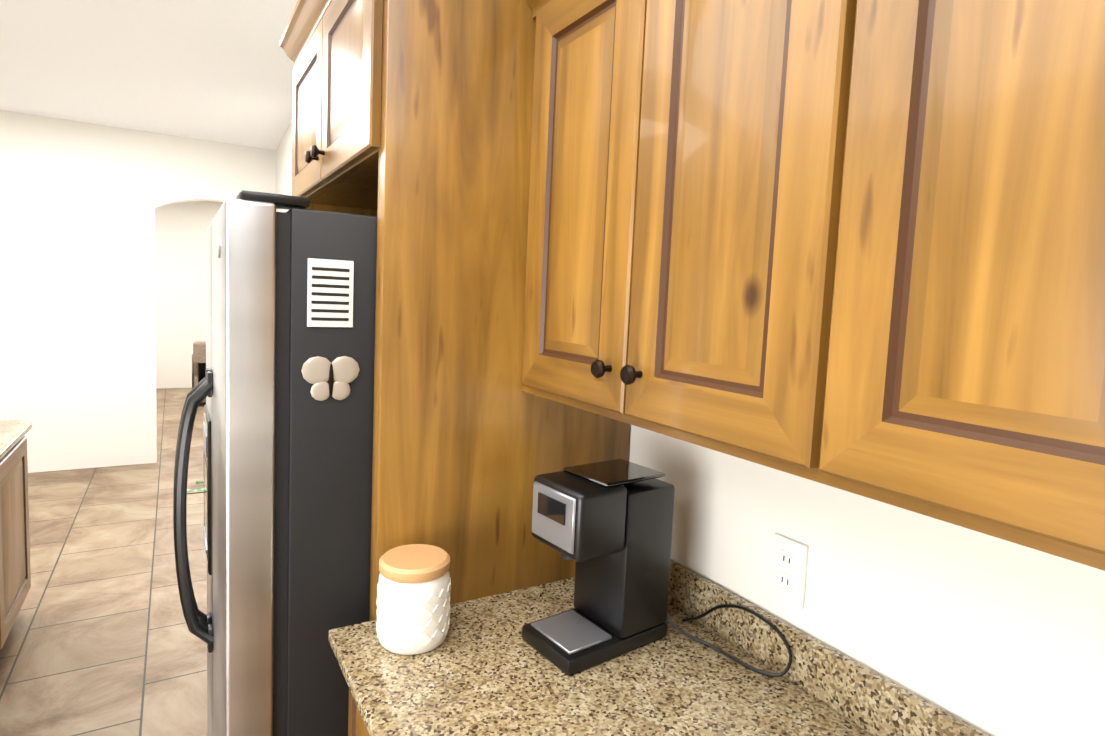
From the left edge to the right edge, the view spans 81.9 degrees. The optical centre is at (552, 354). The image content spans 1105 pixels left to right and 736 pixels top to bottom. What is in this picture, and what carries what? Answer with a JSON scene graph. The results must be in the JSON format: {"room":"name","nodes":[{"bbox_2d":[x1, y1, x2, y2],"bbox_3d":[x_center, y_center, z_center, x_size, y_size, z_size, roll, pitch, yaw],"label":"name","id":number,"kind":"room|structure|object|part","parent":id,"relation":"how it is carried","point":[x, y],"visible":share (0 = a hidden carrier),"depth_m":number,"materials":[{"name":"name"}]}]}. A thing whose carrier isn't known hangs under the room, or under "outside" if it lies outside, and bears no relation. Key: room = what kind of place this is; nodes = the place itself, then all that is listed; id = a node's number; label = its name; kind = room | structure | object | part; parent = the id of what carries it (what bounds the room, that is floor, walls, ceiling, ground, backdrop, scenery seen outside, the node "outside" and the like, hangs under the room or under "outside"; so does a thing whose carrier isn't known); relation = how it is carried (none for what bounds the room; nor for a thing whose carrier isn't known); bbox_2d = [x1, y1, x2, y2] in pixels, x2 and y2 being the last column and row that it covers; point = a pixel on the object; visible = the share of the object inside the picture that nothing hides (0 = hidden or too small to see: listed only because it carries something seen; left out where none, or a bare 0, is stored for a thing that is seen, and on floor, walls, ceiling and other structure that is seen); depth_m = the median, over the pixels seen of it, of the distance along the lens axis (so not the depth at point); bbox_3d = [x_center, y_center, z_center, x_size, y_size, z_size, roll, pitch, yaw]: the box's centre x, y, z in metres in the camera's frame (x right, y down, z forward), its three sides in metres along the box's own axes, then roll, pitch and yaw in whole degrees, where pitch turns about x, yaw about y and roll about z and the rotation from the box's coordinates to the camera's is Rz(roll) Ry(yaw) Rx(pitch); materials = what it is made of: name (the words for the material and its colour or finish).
{"room":"kitchen","nodes":[
{"label":"kitchen","id":0,"kind":"room"},
{"bbox_2d":[0,388,206,735],"bbox_3d":[-1.867,1.216,3.573,10.500,0.050,14.500,0,6,-31],"label":"floor","id":1,"kind":"structure","parent":0,"point":[101,640],"depth_m":3.06,"materials":[{"name":"tile"}]},
{"bbox_2d":[0,437,30,650],"bbox_3d":[-2.422,0.872,1.841,1.140,0.884,1.950,0,6,-31],"label":"kitchen island","id":2,"kind":"object","parent":1,"relation":"on","point":[15,578],"depth_m":2.64,"materials":[{"name":"brown wood"}]},
{"bbox_2d":[0,420,31,459],"bbox_3d":[-2.415,0.414,1.806,1.200,0.030,2.010,0,6,-31],"label":"island countertop","id":3,"kind":"structure","parent":2,"relation":"on","point":[11,431],"depth_m":2.69,"materials":[{"name":"beige stone"}]},
{"bbox_2d":[187,481,203,493],"bbox_3d":[-1.102,0.646,2.689,0.818,1.301,0.922,0,6,-31],"label":"plant stand","id":4,"kind":"object","parent":1,"relation":"on","point":[198,489],"visible":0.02,"depth_m":2.56,"materials":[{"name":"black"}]},
{"bbox_2d":[192,341,205,406],"bbox_3d":[-3.867,0.165,9.075,2.200,0.930,0.950,0,6,-31],"label":"sofa","id":5,"kind":"object","parent":1,"relation":"on","point":[199,363],"visible":0.06,"depth_m":8.14,"materials":[{"name":"fabric"}]},
{"bbox_2d":[173,190,376,735],"bbox_3d":[-0.492,0.532,1.735,0.928,1.745,0.808,0,6,-31],"label":"fridge","id":6,"kind":"object","parent":1,"relation":"on","point":[284,387],"visible":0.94,"depth_m":1.24,"materials":[{"name":"black"}]},
{"bbox_2d":[0,110,275,472],"bbox_3d":[-5.097,-0.448,4.532,5.750,2.820,0.150,0,6,-31],"label":"wall","id":7,"kind":"structure","parent":0,"point":[80,202],"depth_m":5.21,"materials":[{"name":"white paint"}]},
{"bbox_2d":[0,0,297,202],"bbox_3d":[-1.742,-1.640,3.328,10.500,0.050,14.500,0,6,-31],"label":"ceiling","id":8,"kind":"structure","parent":0,"point":[216,70],"depth_m":3.69,"materials":[{"name":"white paint"}]},
{"bbox_2d":[155,201,222,388],"bbox_3d":[-5.472,-0.900,9.608,10.300,2.820,0.100,0,6,-31],"label":"wall","id":9,"kind":"structure","parent":0,"point":[181,228],"depth_m":9.50,"materials":[{"name":"white paint"}]},
{"bbox_2d":[276,120,291,211],"bbox_3d":[-2.118,-0.376,5.198,0.190,2.820,1.760,0,6,-31],"label":"wall block","id":10,"kind":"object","parent":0,"point":[284,168],"visible":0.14,"depth_m":5.19,"materials":[{"name":"white paint"}]},
{"bbox_2d":[328,572,875,735],"bbox_3d":[0.213,0.716,-0.080,1.606,0.081,2.950,0,6,-31],"label":"countertop","id":11,"kind":"structure","parent":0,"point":[484,679],"depth_m":1.09,"materials":[{"name":"beige stone"}]},
{"bbox_2d":[376,544,450,654],"bbox_3d":[-0.263,0.463,1.210,0.138,0.162,0.138,0,6,-31],"label":"canister","id":12,"kind":"object","parent":11,"relation":"on","point":[413,600],"visible":1,"depth_m":1.16,"materials":[{"name":"white ceramic"}]},
{"bbox_2d":[522,459,791,676],"bbox_3d":[0.183,0.400,1.175,0.366,0.332,0.368,0,6,-31],"label":"coffee maker","id":13,"kind":"object","parent":11,"relation":"on","point":[607,526],"visible":1,"depth_m":1.19,"materials":[{"name":"black plastic"}]},
{"bbox_3d":[0.318,0.524,1.202,0.109,0.086,0.252,0,6,-31],"label":"cord","id":14,"kind":"part","parent":13,"relation":"part of","materials":[{"name":"black plastic"}]},
{"bbox_2d":[628,424,1104,735],"bbox_3d":[0.810,0.142,0.644,0.120,2.820,6.970,0,6,-31],"label":"wall","id":15,"kind":"structure","parent":0,"point":[990,635],"depth_m":0.97,"materials":[{"name":"white paint"}]},
{"bbox_2d":[288,0,519,227],"bbox_3d":[-0.304,-0.695,1.759,0.637,0.509,0.940,0,6,-31],"label":"upper cabinet","id":16,"kind":"object","parent":15,"relation":"attached to","point":[402,109],"depth_m":1.28,"materials":[{"name":"brown wood"}]},
{"bbox_2d":[504,0,871,485],"bbox_3d":[0.272,-0.314,1.099,0.327,0.864,0.775,0,6,-31],"label":"upper cabinet","id":17,"kind":"object","parent":15,"relation":"attached to","point":[684,171],"depth_m":0.91,"materials":[{"name":"brown wood"}]},
{"bbox_2d":[769,533,808,608],"bbox_3d":[0.428,0.393,1.159,0.012,0.116,0.072,0,6,-31],"label":"electrical outlet","id":18,"kind":"object","parent":15,"relation":"attached to","point":[788,570],"visible":1,"depth_m":1.15,"materials":[{"name":"white plastic"}]},
{"bbox_2d":[668,559,989,735],"bbox_3d":[0.918,0.641,0.325,0.020,0.115,2.938,0,6,-31],"label":"backsplash","id":19,"kind":"structure","parent":15,"relation":"attached to","point":[884,707],"depth_m":1.08,"materials":[{"name":"beige stone"}]},
{"bbox_2d":[832,0,1104,570],"bbox_3d":[0.644,-0.244,0.474,0.327,0.864,0.768,0,6,-31],"label":"upper cabinet","id":20,"kind":"object","parent":15,"relation":"attached to","point":[856,246],"depth_m":0.58,"materials":[{"name":"brown wood"}]}
]}

